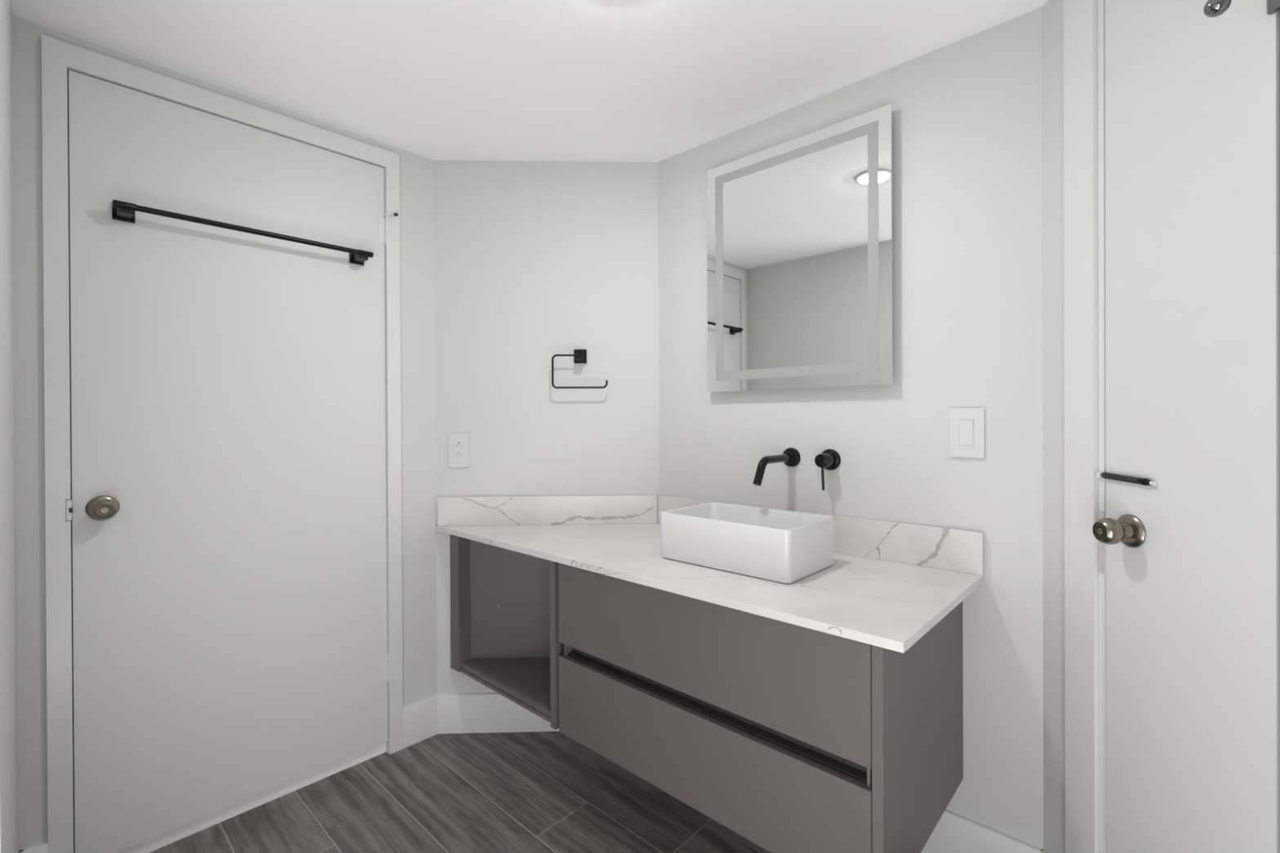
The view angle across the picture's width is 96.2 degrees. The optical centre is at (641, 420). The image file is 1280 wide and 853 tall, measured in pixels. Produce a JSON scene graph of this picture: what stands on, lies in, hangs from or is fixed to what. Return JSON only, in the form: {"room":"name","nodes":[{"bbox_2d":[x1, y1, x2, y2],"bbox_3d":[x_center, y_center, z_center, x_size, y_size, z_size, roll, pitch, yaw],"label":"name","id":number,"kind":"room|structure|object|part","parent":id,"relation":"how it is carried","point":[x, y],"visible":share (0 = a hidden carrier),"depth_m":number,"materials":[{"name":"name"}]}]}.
{"room":"bathroom","nodes":[
{"label":"bathroom","id":0,"kind":"room"},
{"bbox_2d":[0,0,18,852],"bbox_3d":[-1.240,0.105,1.046,1.060,2.161,0.120,0,0,43],"label":"wall","id":1,"kind":"structure","parent":0,"point":[8,657],"depth_m":0.99,"materials":[{"name":"grey paint"}]},
{"bbox_2d":[17,840,48,852],"bbox_3d":[-1.140,1.113,1.076,0.960,0.144,0.050,0,0,43],"label":"baseboard","id":2,"kind":"structure","parent":1,"relation":"attached to","point":[42,847],"depth_m":1.40,"materials":[{"name":"white wood"}]},
{"bbox_2d":[11,14,437,850],"bbox_3d":[-1.205,0.102,1.786,0.100,2.161,1.205,0,0,43],"label":"wall","id":3,"kind":"structure","parent":0,"point":[416,172],"depth_m":1.42,"materials":[{"name":"grey paint"}]},
{"bbox_2d":[40,34,403,852],"bbox_3d":[-1.206,0.117,1.774,0.114,2.132,0.886,0,0,43],"label":"door frame","id":4,"kind":"structure","parent":3,"relation":"attached to","point":[57,56],"depth_m":1.44,"materials":[{"name":"white wood"}]},
{"bbox_2d":[66,70,398,852],"bbox_3d":[-1.156,0.131,1.741,0.104,2.044,0.834,0,0,43],"label":"door","id":5,"kind":"structure","parent":3,"relation":"in","point":[226,508],"depth_m":1.67,"materials":[{"name":"white wood"}]},
{"bbox_3d":[-1.440,0.226,1.444,0.009,0.051,0.009,0,0,43],"label":"plate","id":6,"kind":"part","parent":5,"relation":"part of","materials":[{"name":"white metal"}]},
{"bbox_3d":[-1.402,0.228,1.494,0.047,0.065,0.050,0,0,0],"label":"knob","id":7,"kind":"part","parent":5,"relation":"part of","materials":[{"name":"silver metal"}]},
{"bbox_3d":[-1.359,0.228,1.454,0.002,0.032,0.032,0,0,43],"label":"knob","id":8,"kind":"part","parent":5,"relation":"part of","materials":[{"name":"silver metal"}]},
{"bbox_2d":[111,200,373,265],"bbox_3d":[-1.147,-0.552,1.719,0.070,0.045,0.647,0,0,43],"label":"towel bar","id":9,"kind":"object","parent":5,"relation":"attached to","point":[124,211],"visible":1,"depth_m":1.63,"materials":[{"name":"black metal"}]},
{"bbox_3d":[-1.373,-0.550,1.522,0.009,0.045,0.045,0,0,43],"label":"mounting plate","id":10,"kind":"part","parent":9,"relation":"part of","materials":[{"name":"black metal"}]},
{"bbox_3d":[-1.350,-0.547,1.500,0.056,0.026,0.030,0,0,43],"label":"post","id":11,"kind":"part","parent":9,"relation":"part of","materials":[{"name":"black metal"}]},
{"bbox_3d":[-0.970,-0.554,1.954,0.009,0.045,0.045,0,0,43],"label":"mounting plate","id":12,"kind":"part","parent":9,"relation":"part of","materials":[{"name":"black metal"}]},
{"bbox_3d":[-0.947,-0.550,1.932,0.056,0.026,0.030,0,0,43],"label":"post","id":13,"kind":"part","parent":9,"relation":"part of","materials":[{"name":"black metal"}]},
{"bbox_2d":[402,693,438,748],"bbox_3d":[-0.815,1.108,2.119,0.014,0.144,0.138,0,0,43],"label":"baseboard","id":14,"kind":"structure","parent":3,"relation":"attached to","point":[420,717],"depth_m":2.11,"materials":[{"name":"white wood"}]},
{"bbox_2d":[148,731,771,852],"bbox_3d":[-0.228,1.233,0.449,2.709,0.100,3.707,0,0,0],"label":"floor","id":15,"kind":"structure","parent":0,"point":[528,792],"depth_m":1.74,"materials":[{"name":"grey wood"}]},
{"bbox_2d":[116,742,386,852],"bbox_3d":[-1.210,1.163,1.784,0.083,0.040,0.790,0,0,43],"label":"threshold","id":16,"kind":"object","parent":15,"relation":"on","point":[156,842],"visible":0.4,"depth_m":1.75,"materials":[{"name":"white stone"}]},
{"bbox_2d":[10,0,1048,162],"bbox_3d":[-0.239,-1.028,0.441,2.709,0.100,3.707,0,0,0],"label":"ceiling","id":17,"kind":"structure","parent":0,"point":[619,81],"depth_m":1.55,"materials":[{"name":"white paint"}]},
{"bbox_2d":[434,160,659,693],"bbox_3d":[-0.356,0.097,2.234,0.906,2.161,0.100,0,0,-2],"label":"wall","id":18,"kind":"structure","parent":0,"point":[535,262],"depth_m":2.18,"materials":[{"name":"grey paint"}]},
{"bbox_2d":[448,432,469,466],"bbox_3d":[-0.689,0.112,2.169,0.075,0.129,0.009,0,0,-2],"label":"power outlet","id":19,"kind":"object","parent":18,"relation":"attached to","point":[459,442],"visible":1,"depth_m":2.17,"materials":[{"name":"grey plastic"}]},
{"bbox_2d":[453,440,463,458],"bbox_3d":[-0.689,0.112,2.166,0.035,0.068,0.002,0,0,-2],"label":"receptacle","id":20,"kind":"object","parent":19,"relation":"attached to","point":[458,445],"depth_m":2.17,"materials":[{"name":"grey plastic"}]},
{"bbox_2d":[437,692,559,733],"bbox_3d":[-0.350,1.105,2.181,0.838,0.144,0.014,0,0,-2],"label":"baseboard","id":21,"kind":"structure","parent":18,"relation":"attached to","point":[457,713],"depth_m":2.17,"materials":[{"name":"white wood"}]},
{"bbox_2d":[437,494,658,525],"bbox_3d":[-0.348,0.341,2.174,0.832,0.107,0.019,0,0,-2],"label":"backsplash","id":22,"kind":"structure","parent":18,"relation":"attached to","point":[622,508],"depth_m":2.16,"materials":[{"name":"stone"}]},
{"bbox_2d":[551,349,607,388],"bbox_3d":[-0.230,-0.193,2.156,0.207,0.151,0.062,0,0,0],"label":"paper holder","id":23,"kind":"object","parent":18,"relation":"attached to","point":[580,356],"visible":1,"depth_m":2.13,"materials":[{"name":"black metal"}]},
{"bbox_3d":[-0.233,-0.238,2.152,0.030,0.025,0.052,0,0,-2],"label":"post","id":24,"kind":"part","parent":23,"relation":"part of","materials":[{"name":"black metal"}]},
{"bbox_3d":[-0.233,-0.242,2.182,0.048,0.052,0.009,0,0,-2],"label":"mounting plate","id":25,"kind":"part","parent":23,"relation":"part of","materials":[{"name":"black metal"}]},
{"bbox_2d":[449,534,963,852],"bbox_3d":[0.057,0.675,1.828,1.600,0.525,0.562,0,0,43],"label":"vanity cabinet","id":26,"kind":"object","parent":18,"relation":"attached to","point":[791,738],"visible":0.88,"depth_m":1.35,"materials":[{"name":"grey paint"}]},
{"bbox_3d":[-0.682,0.674,2.162,0.060,0.518,0.050,0,0,43],"label":"filler panel","id":27,"kind":"part","parent":26,"relation":"part of","materials":[{"name":"grey paint"}]},
{"bbox_3d":[-0.466,0.924,1.954,0.539,0.012,0.026,0,0,43],"label":"shelf rail","id":28,"kind":"part","parent":26,"relation":"part of","materials":[{"name":"grey paint"}]},
{"bbox_2d":[460,657,550,716],"bbox_3d":[-0.295,0.905,1.972,0.754,0.018,0.419,0,0,0],"label":"shelf","id":29,"kind":"object","parent":26,"relation":"attached to","point":[525,682],"depth_m":2.01,"materials":[{"name":"grey paint"}]},
{"bbox_3d":[-0.313,0.672,2.178,0.756,0.517,0.015,0,0,-2],"label":"panel","id":30,"kind":"part","parent":26,"relation":"part of","materials":[{"name":"grey paint"}]},
{"bbox_2d":[435,523,984,653],"bbox_3d":[0.045,0.403,1.812,1.692,0.018,0.598,0,0,43],"label":"countertop","id":31,"kind":"structure","parent":26,"relation":"on","point":[890,605],"depth_m":1.40,"materials":[{"name":"stone"}]},
{"bbox_2d":[660,502,834,583],"bbox_3d":[0.289,0.327,1.601,0.412,0.131,0.262,0,0,43],"label":"vessel sink","id":32,"kind":"object","parent":31,"relation":"on","point":[781,546],"visible":1,"depth_m":1.50,"materials":[{"name":"white ceramic"}]},
{"bbox_3d":[0.100,0.543,1.419,0.935,0.246,0.019,0,0,43],"label":"drawer","id":33,"kind":"part","parent":26,"relation":"part of","materials":[{"name":"grey paint"}]},
{"bbox_3d":[0.101,0.823,1.420,0.935,0.226,0.019,0,0,43],"label":"drawer","id":34,"kind":"part","parent":26,"relation":"part of","materials":[{"name":"grey paint"}]},
{"bbox_3d":[0.637,0.672,1.293,0.021,0.522,0.562,0,0,43],"label":"panel","id":35,"kind":"part","parent":26,"relation":"part of","materials":[{"name":"grey paint"}]},
{"bbox_2d":[657,7,1043,850],"bbox_3d":[0.548,0.094,1.823,1.274,2.161,0.100,0,0,43],"label":"wall","id":36,"kind":"structure","parent":0,"point":[966,112],"depth_m":1.52,"materials":[{"name":"grey paint"}]},
{"bbox_2d":[752,447,800,485],"bbox_3d":[0.402,0.140,1.740,0.061,0.104,0.219,0,0,43],"label":"spout","id":37,"kind":"object","parent":36,"relation":"attached to","point":[791,457],"visible":1,"depth_m":1.73,"materials":[{"name":"black metal"}]},
{"bbox_3d":[0.395,0.149,1.733,0.024,0.085,0.200,0,0,43],"label":"spout","id":38,"kind":"part","parent":37,"relation":"part of","materials":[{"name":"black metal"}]},
{"bbox_2d":[706,103,893,391],"bbox_3d":[0.469,-0.483,1.798,0.622,0.769,0.034,0,0,43],"label":"mirror","id":39,"kind":"object","parent":36,"relation":"attached to","point":[799,230],"visible":1,"depth_m":1.75,"materials":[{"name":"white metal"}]},
{"bbox_2d":[657,494,984,575],"bbox_3d":[0.463,0.338,1.820,1.089,0.107,0.019,0,0,43],"label":"backsplash","id":40,"kind":"structure","parent":36,"relation":"attached to","point":[959,550],"depth_m":1.57,"materials":[{"name":"stone"}]},
{"bbox_2d":[814,448,840,490],"bbox_3d":[0.548,0.147,1.710,0.064,0.121,0.066,0,0,43],"label":"mixer tap","id":41,"kind":"object","parent":36,"relation":"attached to","point":[829,459],"visible":1,"depth_m":1.70,"materials":[{"name":"black metal"}]},
{"bbox_3d":[0.536,0.171,1.696,0.008,0.073,0.014,0,0,43],"label":"lever","id":42,"kind":"part","parent":41,"relation":"part of","materials":[{"name":"black metal"}]},
{"bbox_2d":[949,407,984,457],"bbox_3d":[0.837,0.032,1.479,0.080,0.127,0.011,0,0,43],"label":"light switch","id":43,"kind":"object","parent":36,"relation":"attached to","point":[966,425],"visible":1,"depth_m":1.48,"materials":[{"name":"white plastic"}]},
{"bbox_3d":[0.836,0.032,1.479,0.036,0.069,0.002,0,0,43],"label":"rocker frame","id":44,"kind":"part","parent":43,"relation":"part of","materials":[{"name":"grey plastic"}]},
{"bbox_2d":[920,808,1040,852],"bbox_3d":[0.513,1.103,1.785,1.205,0.144,0.014,0,0,43],"label":"baseboard","id":45,"kind":"structure","parent":36,"relation":"attached to","point":[954,833],"depth_m":1.48,"materials":[{"name":"white wood"}]},
{"bbox_2d":[1041,0,1065,852],"bbox_3d":[1.054,0.098,0.007,0.100,2.161,2.800,0,0,-2],"label":"wall","id":46,"kind":"structure","parent":0,"point":[1052,11],"depth_m":1.34,"materials":[{"name":"grey paint"}]},
{"bbox_2d":[1063,0,1099,852],"bbox_3d":[1.014,0.108,1.036,0.114,2.134,0.508,0,0,-2],"label":"door frame","id":47,"kind":"structure","parent":46,"relation":"attached to","point":[1080,16],"depth_m":1.24,"materials":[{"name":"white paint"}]},
{"bbox_2d":[1092,0,1279,852],"bbox_3d":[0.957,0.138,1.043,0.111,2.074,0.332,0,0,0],"label":"door","id":48,"kind":"structure","parent":46,"relation":"in","point":[1188,100],"depth_m":1.02,"materials":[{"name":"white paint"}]},
{"bbox_3d":[0.904,0.218,1.131,0.002,0.032,0.032,0,0,-2],"label":"knob","id":49,"kind":"part","parent":48,"relation":"part of","materials":[{"name":"silver metal"}]},
{"bbox_3d":[0.961,0.254,1.200,0.002,0.131,0.012,0,0,-2],"label":"strike plate","id":50,"kind":"part","parent":48,"relation":"part of","materials":[{"name":"silver metal"}]},
{"bbox_2d":[1094,471,1156,485],"bbox_3d":[0.959,0.116,1.142,0.014,0.018,0.133,0,0,-2],"label":"door stop","id":51,"kind":"object","parent":48,"relation":"attached to","point":[1100,474],"visible":1,"depth_m":1.13,"materials":[{"name":"black metal"}]},
{"bbox_3d":[0.959,0.115,1.137,0.013,0.016,0.110,0,0,-2],"label":"rod","id":52,"kind":"part","parent":51,"relation":"part of","materials":[{"name":"black metal"}]},
{"bbox_3d":[0.956,0.218,1.132,0.021,0.065,0.065,0,0,0],"label":"knob","id":53,"kind":"part","parent":48,"relation":"part of","materials":[{"name":"silver metal"}]},
{"bbox_2d":[1203,0,1279,17],"bbox_3d":[0.929,-0.657,0.877,0.110,0.066,0.045,0,0,25],"label":"hook","id":54,"kind":"object","parent":48,"relation":"attached to","point":[1212,8],"visible":1,"depth_m":0.88,"materials":[{"name":"silver metal"}]},
{"bbox_3d":[0.966,-0.657,0.860,0.007,0.066,0.046,0,0,-2],"label":"plate","id":55,"kind":"part","parent":54,"relation":"part of","materials":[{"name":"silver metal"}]}
]}

